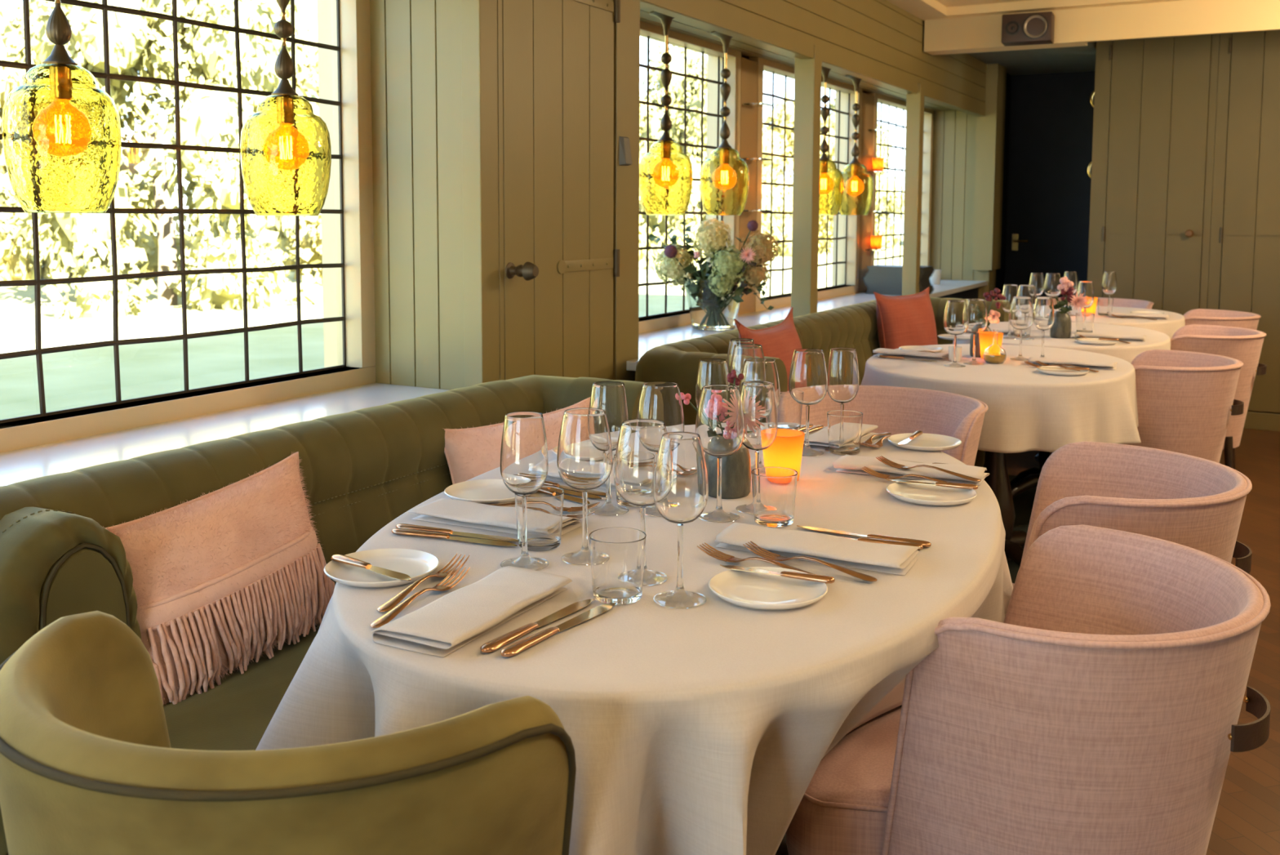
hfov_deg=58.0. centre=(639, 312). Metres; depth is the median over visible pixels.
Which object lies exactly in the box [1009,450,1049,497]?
dining table
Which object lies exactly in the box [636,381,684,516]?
wine glass
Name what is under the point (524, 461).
bowl
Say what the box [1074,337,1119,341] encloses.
butter knife
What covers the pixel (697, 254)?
stem
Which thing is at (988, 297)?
flower
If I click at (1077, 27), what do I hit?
trim
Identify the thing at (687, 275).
stem
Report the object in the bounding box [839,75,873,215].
pendant lamp
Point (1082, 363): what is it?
napkin
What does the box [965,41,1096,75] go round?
ceiling
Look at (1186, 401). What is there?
barrel chair
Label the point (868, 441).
fork
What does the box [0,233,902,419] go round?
lawn
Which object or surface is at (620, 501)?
tumbler
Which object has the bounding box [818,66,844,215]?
pendant lamp
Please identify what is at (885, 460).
fork
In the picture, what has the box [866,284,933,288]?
folder
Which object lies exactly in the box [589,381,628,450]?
bowl
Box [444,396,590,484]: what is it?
cushion
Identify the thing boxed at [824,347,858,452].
wine glass
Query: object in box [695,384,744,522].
wine glass
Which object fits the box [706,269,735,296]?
hydrangea
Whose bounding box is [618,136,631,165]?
wall control
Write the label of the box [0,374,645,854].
banquette
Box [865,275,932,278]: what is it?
folder
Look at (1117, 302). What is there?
barrel chair
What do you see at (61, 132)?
pendant lamp
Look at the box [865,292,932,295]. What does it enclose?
folder
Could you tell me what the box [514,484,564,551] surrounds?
tumbler
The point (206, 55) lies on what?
tree
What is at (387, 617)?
fork
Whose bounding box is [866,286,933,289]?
folder
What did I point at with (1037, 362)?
fork
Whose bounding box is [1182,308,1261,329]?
barrel chair
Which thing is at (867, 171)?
glass shelf
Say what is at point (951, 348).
glass tumbler
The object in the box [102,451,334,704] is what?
cushion
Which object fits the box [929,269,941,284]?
cup
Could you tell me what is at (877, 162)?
tealight holder
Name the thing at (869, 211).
glass shelf
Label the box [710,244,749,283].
hydrangea
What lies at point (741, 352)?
wine glass
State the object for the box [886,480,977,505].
plate
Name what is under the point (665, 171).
pendant lamp
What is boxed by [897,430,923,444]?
butter knife
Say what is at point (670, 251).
thistle
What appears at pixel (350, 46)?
window
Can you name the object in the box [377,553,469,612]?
fork
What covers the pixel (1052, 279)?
wine glass
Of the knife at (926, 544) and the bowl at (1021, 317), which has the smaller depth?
the knife at (926, 544)
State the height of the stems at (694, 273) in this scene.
0.209 m
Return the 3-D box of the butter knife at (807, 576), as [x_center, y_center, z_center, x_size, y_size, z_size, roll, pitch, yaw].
[0.183,0.350,1.560,0.162,0.008,0.018,3,5,24]
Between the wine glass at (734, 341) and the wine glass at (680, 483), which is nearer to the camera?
the wine glass at (680, 483)
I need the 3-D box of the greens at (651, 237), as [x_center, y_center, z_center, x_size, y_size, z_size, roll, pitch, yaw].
[0.167,-0.171,4.689,0.287,0.403,0.126,3,6,29]
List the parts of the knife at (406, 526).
handle, blade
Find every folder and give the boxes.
[862,277,929,280]
[863,275,928,279]
[863,279,930,282]
[863,280,930,284]
[864,282,930,285]
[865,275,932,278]
[865,283,931,287]
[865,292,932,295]
[866,264,933,268]
[866,267,933,270]
[866,271,933,275]
[866,273,933,276]
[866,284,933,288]
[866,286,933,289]
[866,288,933,291]
[866,289,933,292]
[866,290,933,293]
[867,268,933,271]
[867,270,934,273]
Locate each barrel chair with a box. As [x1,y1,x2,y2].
[786,385,988,466]
[786,524,1271,854]
[1012,440,1252,586]
[1048,349,1244,462]
[1053,297,1154,309]
[1170,324,1266,469]
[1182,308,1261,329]
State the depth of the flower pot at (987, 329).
4.02 m
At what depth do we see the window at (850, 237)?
5.90 m
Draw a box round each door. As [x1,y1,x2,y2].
[497,0,620,380]
[1004,100,1093,298]
[1087,33,1220,315]
[1207,30,1279,431]
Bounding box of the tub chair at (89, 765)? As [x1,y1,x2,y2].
[0,610,576,854]
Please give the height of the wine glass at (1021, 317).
0.216 m
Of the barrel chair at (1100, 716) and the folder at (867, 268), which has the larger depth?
the folder at (867, 268)
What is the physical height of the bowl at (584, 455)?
0.116 m
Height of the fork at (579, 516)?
0.017 m
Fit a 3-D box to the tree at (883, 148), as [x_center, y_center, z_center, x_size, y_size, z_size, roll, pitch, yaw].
[9.368,-6.030,52.114,5.488,8.609,5.026,3,6,28]
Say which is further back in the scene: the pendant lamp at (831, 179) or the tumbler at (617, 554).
the pendant lamp at (831, 179)
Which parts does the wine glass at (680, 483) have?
stem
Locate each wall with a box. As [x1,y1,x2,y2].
[316,0,866,367]
[995,73,1010,299]
[1009,71,1095,103]
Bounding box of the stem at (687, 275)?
[683,272,691,279]
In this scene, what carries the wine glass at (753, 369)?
on the tablecloth at (704, 729)
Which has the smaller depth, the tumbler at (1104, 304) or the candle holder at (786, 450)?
the candle holder at (786, 450)
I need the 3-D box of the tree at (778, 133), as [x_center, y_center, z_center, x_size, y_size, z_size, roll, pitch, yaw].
[5.931,-4.631,43.042,6.025,7.238,5.244,-4,7,-42]
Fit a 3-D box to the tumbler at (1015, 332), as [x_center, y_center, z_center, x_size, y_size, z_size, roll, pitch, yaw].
[1.554,0.055,4.698,0.074,0.084,0.074,1,5,13]
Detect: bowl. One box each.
[500,411,548,495]
[556,407,613,490]
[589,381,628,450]
[613,418,667,506]
[636,381,684,432]
[653,431,708,524]
[695,384,744,457]
[738,358,780,408]
[740,380,777,450]
[788,348,827,405]
[826,347,858,403]
[942,299,968,335]
[965,298,987,333]
[1001,284,1017,313]
[1008,296,1034,330]
[1017,284,1036,311]
[1033,296,1054,330]
[1064,271,1077,294]
[1102,271,1116,294]
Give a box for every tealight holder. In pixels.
[870,235,882,248]
[872,157,884,171]
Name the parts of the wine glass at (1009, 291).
stem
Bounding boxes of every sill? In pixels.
[0,382,448,486]
[626,279,987,370]
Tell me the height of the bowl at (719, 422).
0.116 m
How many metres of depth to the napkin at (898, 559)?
1.67 m
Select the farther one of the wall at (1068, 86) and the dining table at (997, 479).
the wall at (1068, 86)
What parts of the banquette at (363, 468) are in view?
scroll arm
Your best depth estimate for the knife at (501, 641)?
1.37 m
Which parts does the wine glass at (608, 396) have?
stem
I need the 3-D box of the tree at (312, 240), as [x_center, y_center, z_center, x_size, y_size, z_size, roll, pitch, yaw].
[-4.843,-3.245,24.998,5.561,7.670,6.390,-2,6,-29]
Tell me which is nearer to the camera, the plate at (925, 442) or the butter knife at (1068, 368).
the plate at (925, 442)
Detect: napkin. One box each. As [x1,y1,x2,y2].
[370,565,572,657]
[408,497,581,534]
[546,458,615,489]
[715,522,920,575]
[803,423,878,451]
[832,454,989,485]
[872,347,948,360]
[964,327,1013,334]
[1027,356,1117,369]
[1073,331,1146,341]
[1108,311,1168,319]
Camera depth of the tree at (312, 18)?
30.04 m
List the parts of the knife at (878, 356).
handle, blade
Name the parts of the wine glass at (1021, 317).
stem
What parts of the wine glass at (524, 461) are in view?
stem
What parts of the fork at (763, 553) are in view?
handle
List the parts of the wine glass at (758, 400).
stem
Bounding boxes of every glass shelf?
[742,102,772,106]
[742,157,771,160]
[742,209,770,211]
[865,248,886,250]
[866,171,888,173]
[867,128,888,132]
[868,210,887,212]
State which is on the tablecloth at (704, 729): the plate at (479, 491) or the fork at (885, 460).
the plate at (479, 491)
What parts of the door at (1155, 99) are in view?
knob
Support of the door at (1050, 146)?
in the wall at (1068, 86)
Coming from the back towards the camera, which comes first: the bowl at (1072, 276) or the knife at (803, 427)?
the bowl at (1072, 276)
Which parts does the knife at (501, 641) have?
handle, blade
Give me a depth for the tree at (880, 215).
59.13 m
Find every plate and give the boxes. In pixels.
[324,548,439,586]
[444,479,515,503]
[551,445,616,458]
[708,566,827,609]
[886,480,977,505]
[887,432,961,450]
[898,345,942,352]
[937,333,970,340]
[1036,365,1088,375]
[1075,337,1118,344]
[1130,311,1164,314]
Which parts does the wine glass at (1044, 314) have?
stem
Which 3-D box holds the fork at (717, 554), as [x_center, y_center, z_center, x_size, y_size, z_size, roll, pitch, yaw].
[0.172,0.350,1.622,0.206,0.017,0.024,4,6,36]
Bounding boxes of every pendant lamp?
[1,0,121,212]
[240,0,331,215]
[639,11,692,215]
[700,31,748,215]
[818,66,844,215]
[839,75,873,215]
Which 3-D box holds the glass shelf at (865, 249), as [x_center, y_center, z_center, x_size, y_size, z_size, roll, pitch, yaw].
[1.416,-0.379,6.933,0.094,0.008,0.120,3,6,29]
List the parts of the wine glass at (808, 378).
stem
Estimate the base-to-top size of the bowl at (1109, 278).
0.116 m
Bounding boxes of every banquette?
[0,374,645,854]
[635,297,1008,466]
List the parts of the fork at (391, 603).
handle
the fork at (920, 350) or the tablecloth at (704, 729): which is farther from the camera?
the fork at (920, 350)
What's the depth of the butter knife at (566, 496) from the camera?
2.00 m
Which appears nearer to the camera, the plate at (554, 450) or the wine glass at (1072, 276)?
the plate at (554, 450)
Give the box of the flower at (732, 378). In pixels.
[727,369,743,386]
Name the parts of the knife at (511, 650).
handle, blade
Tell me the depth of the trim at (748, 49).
5.21 m
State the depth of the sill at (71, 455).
2.44 m
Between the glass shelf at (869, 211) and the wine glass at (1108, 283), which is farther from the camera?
the glass shelf at (869, 211)
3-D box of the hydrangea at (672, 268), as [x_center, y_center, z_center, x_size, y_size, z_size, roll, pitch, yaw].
[0.188,-0.123,4.659,0.275,0.312,0.172,3,6,29]
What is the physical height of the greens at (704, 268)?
0.316 m
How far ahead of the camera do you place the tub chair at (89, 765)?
0.98 m
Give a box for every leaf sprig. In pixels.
[986,309,990,327]
[1053,295,1071,314]
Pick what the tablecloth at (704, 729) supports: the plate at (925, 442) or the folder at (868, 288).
the plate at (925, 442)
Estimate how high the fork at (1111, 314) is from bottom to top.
0.017 m
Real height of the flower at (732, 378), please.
0.147 m
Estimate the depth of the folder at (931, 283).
6.64 m
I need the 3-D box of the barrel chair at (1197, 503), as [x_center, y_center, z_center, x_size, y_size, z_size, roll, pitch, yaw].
[0.881,0.678,2.316,0.593,0.756,0.556,2,5,21]
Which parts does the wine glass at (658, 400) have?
stem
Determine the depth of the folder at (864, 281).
6.63 m
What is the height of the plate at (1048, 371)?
0.012 m
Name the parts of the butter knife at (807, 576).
blade, handle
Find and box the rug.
[1007,474,1036,582]
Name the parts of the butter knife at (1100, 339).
handle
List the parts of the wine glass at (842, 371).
stem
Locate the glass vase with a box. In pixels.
[683,277,743,330]
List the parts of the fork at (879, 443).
handle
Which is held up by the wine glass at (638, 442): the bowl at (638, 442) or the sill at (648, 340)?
the bowl at (638, 442)
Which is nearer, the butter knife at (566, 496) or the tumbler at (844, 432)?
the butter knife at (566, 496)
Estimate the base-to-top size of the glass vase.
0.205 m
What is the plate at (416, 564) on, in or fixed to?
on the tablecloth at (704, 729)
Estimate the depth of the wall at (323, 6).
3.17 m
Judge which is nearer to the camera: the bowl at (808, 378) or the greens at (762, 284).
the bowl at (808, 378)
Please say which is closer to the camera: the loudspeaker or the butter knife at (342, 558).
the butter knife at (342, 558)
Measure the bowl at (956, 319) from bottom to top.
0.116 m
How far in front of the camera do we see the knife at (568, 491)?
2.04 m
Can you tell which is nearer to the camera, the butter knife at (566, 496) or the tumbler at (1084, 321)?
the butter knife at (566, 496)
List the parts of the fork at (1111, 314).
handle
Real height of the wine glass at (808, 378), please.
0.216 m
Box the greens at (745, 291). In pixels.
[729,259,765,294]
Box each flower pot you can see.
[704,443,751,498]
[969,326,991,357]
[1049,311,1071,337]
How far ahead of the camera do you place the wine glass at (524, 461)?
1.60 m
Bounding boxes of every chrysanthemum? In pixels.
[736,247,756,275]
[1066,291,1088,311]
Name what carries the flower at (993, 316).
in the flower pot at (987, 329)
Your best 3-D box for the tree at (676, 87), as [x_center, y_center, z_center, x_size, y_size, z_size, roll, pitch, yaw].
[1.897,-4.710,37.147,5.408,8.484,4.952,-3,6,-35]
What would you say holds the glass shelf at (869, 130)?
attached to the window at (850, 237)
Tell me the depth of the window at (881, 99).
7.70 m
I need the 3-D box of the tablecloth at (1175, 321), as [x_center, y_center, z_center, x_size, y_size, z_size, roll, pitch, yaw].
[2.284,0.101,5.850,0.937,0.200,1.122,3,6,26]
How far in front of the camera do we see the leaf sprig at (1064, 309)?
4.66 m
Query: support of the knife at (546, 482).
on the tablecloth at (704, 729)
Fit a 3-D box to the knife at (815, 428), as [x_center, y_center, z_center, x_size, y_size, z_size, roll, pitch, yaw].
[0.363,0.271,2.597,0.018,0.008,0.215,4,6,33]
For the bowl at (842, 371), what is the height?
0.116 m
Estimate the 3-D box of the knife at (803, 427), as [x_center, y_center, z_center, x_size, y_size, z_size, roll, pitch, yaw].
[0.340,0.270,2.610,0.018,0.008,0.215,4,6,34]
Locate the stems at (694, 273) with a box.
[693,272,715,279]
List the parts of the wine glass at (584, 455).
stem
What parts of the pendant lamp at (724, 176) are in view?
lamp shade, rod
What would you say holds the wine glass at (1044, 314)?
on the tablecloth at (1029, 409)
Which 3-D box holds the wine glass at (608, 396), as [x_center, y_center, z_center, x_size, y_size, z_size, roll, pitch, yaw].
[-0.053,0.224,1.927,0.069,0.216,0.069,-4,7,-42]
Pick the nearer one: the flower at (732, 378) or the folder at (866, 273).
the flower at (732, 378)
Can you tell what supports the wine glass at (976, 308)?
on the tablecloth at (1029, 409)
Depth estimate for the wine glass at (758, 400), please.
1.91 m
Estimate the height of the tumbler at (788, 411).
0.084 m
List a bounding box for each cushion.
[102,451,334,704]
[163,625,319,750]
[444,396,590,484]
[733,306,801,391]
[873,286,937,349]
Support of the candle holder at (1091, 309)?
on the tablecloth at (1175, 321)
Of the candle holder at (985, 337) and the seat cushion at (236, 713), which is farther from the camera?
the candle holder at (985, 337)
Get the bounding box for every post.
[791,44,822,316]
[902,82,924,295]
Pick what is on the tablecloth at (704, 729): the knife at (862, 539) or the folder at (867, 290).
the knife at (862, 539)
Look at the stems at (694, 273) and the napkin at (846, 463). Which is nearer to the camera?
the napkin at (846, 463)
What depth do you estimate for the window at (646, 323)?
4.87 m
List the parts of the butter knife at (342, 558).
handle, blade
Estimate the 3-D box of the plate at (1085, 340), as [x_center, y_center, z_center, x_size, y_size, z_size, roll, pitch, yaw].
[1.769,0.111,4.474,0.156,0.012,0.156,3,6,29]
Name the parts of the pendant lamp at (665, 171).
lamp shade, rod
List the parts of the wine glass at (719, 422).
stem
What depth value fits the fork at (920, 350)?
4.08 m
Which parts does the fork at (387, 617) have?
handle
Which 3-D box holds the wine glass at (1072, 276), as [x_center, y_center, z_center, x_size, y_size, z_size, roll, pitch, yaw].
[2.115,-0.095,5.681,0.069,0.216,0.069,0,5,-7]
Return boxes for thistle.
[663,244,692,279]
[738,219,759,253]
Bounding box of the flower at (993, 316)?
[987,309,999,323]
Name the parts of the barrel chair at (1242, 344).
leg, leg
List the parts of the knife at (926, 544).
blade, handle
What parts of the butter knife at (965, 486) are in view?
blade, handle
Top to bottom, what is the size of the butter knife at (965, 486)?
0.008 m
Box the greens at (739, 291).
[684,236,745,302]
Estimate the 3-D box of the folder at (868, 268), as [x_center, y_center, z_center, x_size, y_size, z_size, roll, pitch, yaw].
[1.520,-0.251,6.708,0.330,0.008,0.220,3,6,30]
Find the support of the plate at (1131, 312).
on the tablecloth at (1175, 321)
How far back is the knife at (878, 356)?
3.96 m
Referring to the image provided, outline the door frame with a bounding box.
[613,0,639,381]
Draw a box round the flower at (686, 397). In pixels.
[680,391,697,411]
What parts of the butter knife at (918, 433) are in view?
blade, handle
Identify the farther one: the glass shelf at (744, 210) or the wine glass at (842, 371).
the glass shelf at (744, 210)
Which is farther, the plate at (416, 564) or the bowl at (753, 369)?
the bowl at (753, 369)
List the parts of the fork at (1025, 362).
handle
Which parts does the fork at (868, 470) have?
handle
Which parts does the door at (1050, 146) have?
lever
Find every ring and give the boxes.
[1087,160,1092,178]
[1089,89,1094,107]
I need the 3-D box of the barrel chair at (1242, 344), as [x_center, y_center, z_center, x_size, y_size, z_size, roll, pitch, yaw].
[2.377,0.447,5.025,0.593,0.756,0.556,3,6,29]
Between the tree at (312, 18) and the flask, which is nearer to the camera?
the flask
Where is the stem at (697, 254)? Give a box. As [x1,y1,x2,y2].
[693,251,703,278]
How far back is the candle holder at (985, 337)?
3.94 m
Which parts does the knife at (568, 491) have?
blade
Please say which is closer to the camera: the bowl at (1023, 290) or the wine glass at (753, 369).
the wine glass at (753, 369)
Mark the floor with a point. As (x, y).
(1246, 821)
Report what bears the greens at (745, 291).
in the glass vase
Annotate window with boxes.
[0,0,375,452]
[638,21,741,333]
[737,57,874,315]
[866,92,933,279]
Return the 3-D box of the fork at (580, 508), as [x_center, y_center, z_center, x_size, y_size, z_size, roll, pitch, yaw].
[-0.169,0.321,1.936,0.206,0.017,0.024,1,5,12]
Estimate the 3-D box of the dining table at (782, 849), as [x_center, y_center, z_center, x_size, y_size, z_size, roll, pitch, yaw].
[0.116,0.699,2.017,0.926,0.734,1.582,2,5,20]
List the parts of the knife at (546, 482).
handle, blade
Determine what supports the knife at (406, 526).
on the tablecloth at (704, 729)
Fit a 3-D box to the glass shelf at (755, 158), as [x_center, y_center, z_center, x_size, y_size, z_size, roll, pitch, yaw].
[0.535,-0.703,5.290,0.094,0.008,0.120,3,6,29]
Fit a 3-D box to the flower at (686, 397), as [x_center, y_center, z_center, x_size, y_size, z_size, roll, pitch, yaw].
[0.111,0.194,2.048,0.089,0.106,0.024,2,5,15]
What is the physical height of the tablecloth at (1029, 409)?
0.200 m
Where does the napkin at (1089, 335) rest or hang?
on the tablecloth at (1155, 340)
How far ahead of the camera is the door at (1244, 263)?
6.68 m
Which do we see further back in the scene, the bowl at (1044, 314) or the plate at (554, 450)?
the bowl at (1044, 314)
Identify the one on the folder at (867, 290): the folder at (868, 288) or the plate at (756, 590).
the folder at (868, 288)
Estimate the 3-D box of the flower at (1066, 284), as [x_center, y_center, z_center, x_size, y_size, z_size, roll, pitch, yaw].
[1.722,-0.062,4.677,0.061,0.171,0.059,-1,5,-15]
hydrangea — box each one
[652,243,697,287]
[691,217,733,271]
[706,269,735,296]
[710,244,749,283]
[740,230,778,267]
[742,262,770,288]
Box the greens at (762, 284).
[743,272,773,310]
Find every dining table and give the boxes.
[775,831,788,854]
[982,450,1026,566]
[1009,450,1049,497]
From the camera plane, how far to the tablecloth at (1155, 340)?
4.54 m
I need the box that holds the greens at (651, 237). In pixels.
[648,221,702,291]
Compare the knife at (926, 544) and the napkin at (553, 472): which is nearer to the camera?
the knife at (926, 544)
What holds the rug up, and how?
on the floor
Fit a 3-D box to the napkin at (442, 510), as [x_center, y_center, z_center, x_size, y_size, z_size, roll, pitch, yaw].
[-0.235,0.327,1.856,0.270,0.022,0.106,3,6,27]
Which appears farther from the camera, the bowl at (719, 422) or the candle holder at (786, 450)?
the candle holder at (786, 450)
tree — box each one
[0,0,221,284]
[0,0,322,319]
[191,0,319,271]
[283,41,322,283]
[639,40,790,261]
[639,86,687,243]
[639,195,660,254]
[639,208,663,270]
[761,89,884,257]
[787,93,904,248]
[820,113,890,222]
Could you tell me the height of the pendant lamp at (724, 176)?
0.723 m
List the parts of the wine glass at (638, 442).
stem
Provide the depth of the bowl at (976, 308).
3.80 m
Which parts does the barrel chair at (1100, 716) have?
seat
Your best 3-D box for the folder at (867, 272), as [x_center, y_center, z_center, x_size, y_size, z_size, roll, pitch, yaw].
[1.514,-0.234,6.713,0.330,0.008,0.220,3,6,30]
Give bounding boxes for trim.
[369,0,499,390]
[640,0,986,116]
[640,6,955,111]
[924,0,1279,55]
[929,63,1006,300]
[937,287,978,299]
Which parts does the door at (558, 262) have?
knob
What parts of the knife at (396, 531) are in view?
handle, blade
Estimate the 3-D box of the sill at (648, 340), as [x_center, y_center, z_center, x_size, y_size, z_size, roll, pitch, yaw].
[1.015,-0.030,5.947,0.440,0.030,5.070,3,6,29]
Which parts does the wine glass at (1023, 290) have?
stem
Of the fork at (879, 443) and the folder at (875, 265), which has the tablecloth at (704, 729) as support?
the fork at (879, 443)
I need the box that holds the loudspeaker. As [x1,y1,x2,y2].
[1001,11,1054,46]
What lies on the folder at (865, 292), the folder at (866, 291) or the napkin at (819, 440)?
the folder at (866, 291)
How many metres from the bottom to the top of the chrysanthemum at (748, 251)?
0.306 m
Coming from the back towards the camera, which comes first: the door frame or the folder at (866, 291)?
the folder at (866, 291)
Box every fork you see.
[369,565,470,627]
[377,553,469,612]
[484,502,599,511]
[562,511,595,518]
[697,542,813,573]
[742,540,877,581]
[860,432,891,444]
[860,466,951,482]
[863,434,893,447]
[875,455,981,481]
[920,350,948,355]
[1024,360,1079,370]
[1035,360,1098,372]
[1078,334,1130,343]
[1111,314,1156,319]
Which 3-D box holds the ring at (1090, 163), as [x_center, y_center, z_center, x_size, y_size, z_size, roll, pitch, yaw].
[2.936,-0.913,7.370,0.156,0.156,0.016,3,6,29]
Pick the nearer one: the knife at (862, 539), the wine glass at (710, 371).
the knife at (862, 539)
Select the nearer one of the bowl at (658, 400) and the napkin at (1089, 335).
the bowl at (658, 400)
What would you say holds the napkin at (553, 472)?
on the tablecloth at (704, 729)
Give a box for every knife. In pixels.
[330,554,411,580]
[391,528,517,546]
[395,523,517,541]
[480,598,594,652]
[500,602,615,657]
[543,480,605,495]
[543,484,601,498]
[564,494,590,503]
[720,564,835,582]
[795,423,813,431]
[796,524,931,546]
[802,424,823,434]
[840,536,923,549]
[877,355,937,361]
[886,479,977,489]
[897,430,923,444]
[1035,366,1089,370]
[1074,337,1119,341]
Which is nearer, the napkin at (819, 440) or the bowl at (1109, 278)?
the napkin at (819, 440)
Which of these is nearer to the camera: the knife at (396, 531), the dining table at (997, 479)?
the knife at (396, 531)
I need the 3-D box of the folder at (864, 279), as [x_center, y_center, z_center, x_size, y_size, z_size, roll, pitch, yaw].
[1.492,-0.191,6.707,0.330,0.008,0.220,3,6,29]
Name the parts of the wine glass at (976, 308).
stem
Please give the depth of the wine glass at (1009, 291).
4.60 m
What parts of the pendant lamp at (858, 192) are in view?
lamp shade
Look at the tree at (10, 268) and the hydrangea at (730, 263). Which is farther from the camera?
the tree at (10, 268)
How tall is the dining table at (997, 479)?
0.734 m
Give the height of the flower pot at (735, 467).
0.105 m
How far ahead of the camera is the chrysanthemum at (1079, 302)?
4.61 m
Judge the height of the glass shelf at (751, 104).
0.008 m
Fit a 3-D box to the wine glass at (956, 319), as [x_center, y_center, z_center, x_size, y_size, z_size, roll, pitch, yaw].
[1.033,0.067,3.779,0.080,0.216,0.080,-4,7,-40]
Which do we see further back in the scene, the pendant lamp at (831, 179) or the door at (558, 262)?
the pendant lamp at (831, 179)
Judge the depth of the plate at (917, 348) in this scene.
4.23 m
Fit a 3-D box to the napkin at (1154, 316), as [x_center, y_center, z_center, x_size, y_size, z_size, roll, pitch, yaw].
[2.402,0.013,5.565,0.266,0.021,0.094,3,6,26]
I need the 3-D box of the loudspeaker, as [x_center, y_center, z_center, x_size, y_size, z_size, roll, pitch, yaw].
[2.047,-1.497,6.087,0.250,0.156,0.183,3,6,25]
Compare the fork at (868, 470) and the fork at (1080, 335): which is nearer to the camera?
the fork at (868, 470)
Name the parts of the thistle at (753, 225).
stem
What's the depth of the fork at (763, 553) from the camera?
1.62 m
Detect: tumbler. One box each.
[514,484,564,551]
[588,527,646,604]
[613,453,645,507]
[751,466,797,527]
[777,391,802,429]
[826,409,862,454]
[948,346,961,361]
[1013,326,1031,337]
[1075,312,1094,332]
[1097,297,1113,315]
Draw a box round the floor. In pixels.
[775,428,1279,854]
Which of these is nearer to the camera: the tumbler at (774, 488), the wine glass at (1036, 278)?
the tumbler at (774, 488)
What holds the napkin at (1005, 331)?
on the tablecloth at (1155, 340)
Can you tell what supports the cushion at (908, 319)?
on the banquette at (852, 326)
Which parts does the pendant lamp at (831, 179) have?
rod, lamp shade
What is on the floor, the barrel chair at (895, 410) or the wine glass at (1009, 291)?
the barrel chair at (895, 410)
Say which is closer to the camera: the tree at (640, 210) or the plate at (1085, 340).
the plate at (1085, 340)
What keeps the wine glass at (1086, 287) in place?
on the tablecloth at (1155, 340)
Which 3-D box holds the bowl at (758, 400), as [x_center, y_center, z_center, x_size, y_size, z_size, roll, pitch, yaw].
[0.197,0.174,1.934,0.068,0.116,0.068,-2,5,-19]
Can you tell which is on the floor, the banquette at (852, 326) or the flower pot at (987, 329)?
the banquette at (852, 326)
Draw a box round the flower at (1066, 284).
[1057,276,1073,296]
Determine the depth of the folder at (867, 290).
6.67 m
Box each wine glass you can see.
[500,411,549,570]
[556,407,613,564]
[587,381,628,515]
[613,418,667,585]
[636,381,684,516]
[653,431,708,608]
[695,358,729,408]
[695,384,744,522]
[726,337,754,372]
[728,343,764,388]
[735,380,777,514]
[738,358,780,473]
[788,348,827,456]
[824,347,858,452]
[942,299,968,367]
[963,298,987,364]
[1001,284,1017,338]
[1008,296,1034,360]
[1016,284,1036,339]
[1029,272,1044,296]
[1033,296,1054,357]
[1044,272,1061,297]
[1064,271,1077,315]
[1077,280,1093,312]
[1102,271,1116,315]
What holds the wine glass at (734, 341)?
on the tablecloth at (704, 729)
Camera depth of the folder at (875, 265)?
6.66 m
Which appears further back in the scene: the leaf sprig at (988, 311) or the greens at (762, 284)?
the greens at (762, 284)
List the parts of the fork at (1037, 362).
handle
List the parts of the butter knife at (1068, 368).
blade, handle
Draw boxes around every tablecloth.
[255,424,1013,854]
[860,343,1141,453]
[952,321,1170,362]
[1033,305,1185,338]
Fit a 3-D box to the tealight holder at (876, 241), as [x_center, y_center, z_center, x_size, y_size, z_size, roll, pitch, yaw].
[1.418,-0.422,6.928,0.070,0.080,0.070,3,6,29]
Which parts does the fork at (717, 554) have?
handle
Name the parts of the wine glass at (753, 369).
stem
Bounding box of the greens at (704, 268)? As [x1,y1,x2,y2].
[682,246,745,296]
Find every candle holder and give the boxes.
[762,428,804,481]
[978,331,1003,359]
[1080,297,1097,314]
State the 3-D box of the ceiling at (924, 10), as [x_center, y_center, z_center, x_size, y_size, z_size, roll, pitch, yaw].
[2.438,-1.446,2.655,5.200,0.300,12.000,3,6,29]
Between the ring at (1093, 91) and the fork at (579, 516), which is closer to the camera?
the fork at (579, 516)
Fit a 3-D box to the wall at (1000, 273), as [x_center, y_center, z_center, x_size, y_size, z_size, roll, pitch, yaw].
[2.599,-0.673,8.403,0.045,2.400,0.440,3,6,29]
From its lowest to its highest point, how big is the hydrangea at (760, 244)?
0.370 m
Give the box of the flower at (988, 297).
[982,288,1006,311]
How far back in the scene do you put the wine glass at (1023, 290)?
4.57 m
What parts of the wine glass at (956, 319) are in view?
stem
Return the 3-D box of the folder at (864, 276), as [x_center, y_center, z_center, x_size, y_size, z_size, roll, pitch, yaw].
[1.495,-0.208,6.709,0.330,0.008,0.220,3,6,29]
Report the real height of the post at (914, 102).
1.188 m
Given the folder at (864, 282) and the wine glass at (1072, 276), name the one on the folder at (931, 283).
the folder at (864, 282)
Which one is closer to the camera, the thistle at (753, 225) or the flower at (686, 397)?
the flower at (686, 397)
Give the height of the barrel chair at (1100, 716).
0.756 m
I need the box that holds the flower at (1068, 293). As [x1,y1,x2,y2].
[1060,286,1074,306]
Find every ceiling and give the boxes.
[886,0,1184,21]
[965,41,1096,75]
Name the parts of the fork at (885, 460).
handle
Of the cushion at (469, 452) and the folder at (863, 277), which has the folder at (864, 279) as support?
the folder at (863, 277)
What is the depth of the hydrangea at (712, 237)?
4.56 m

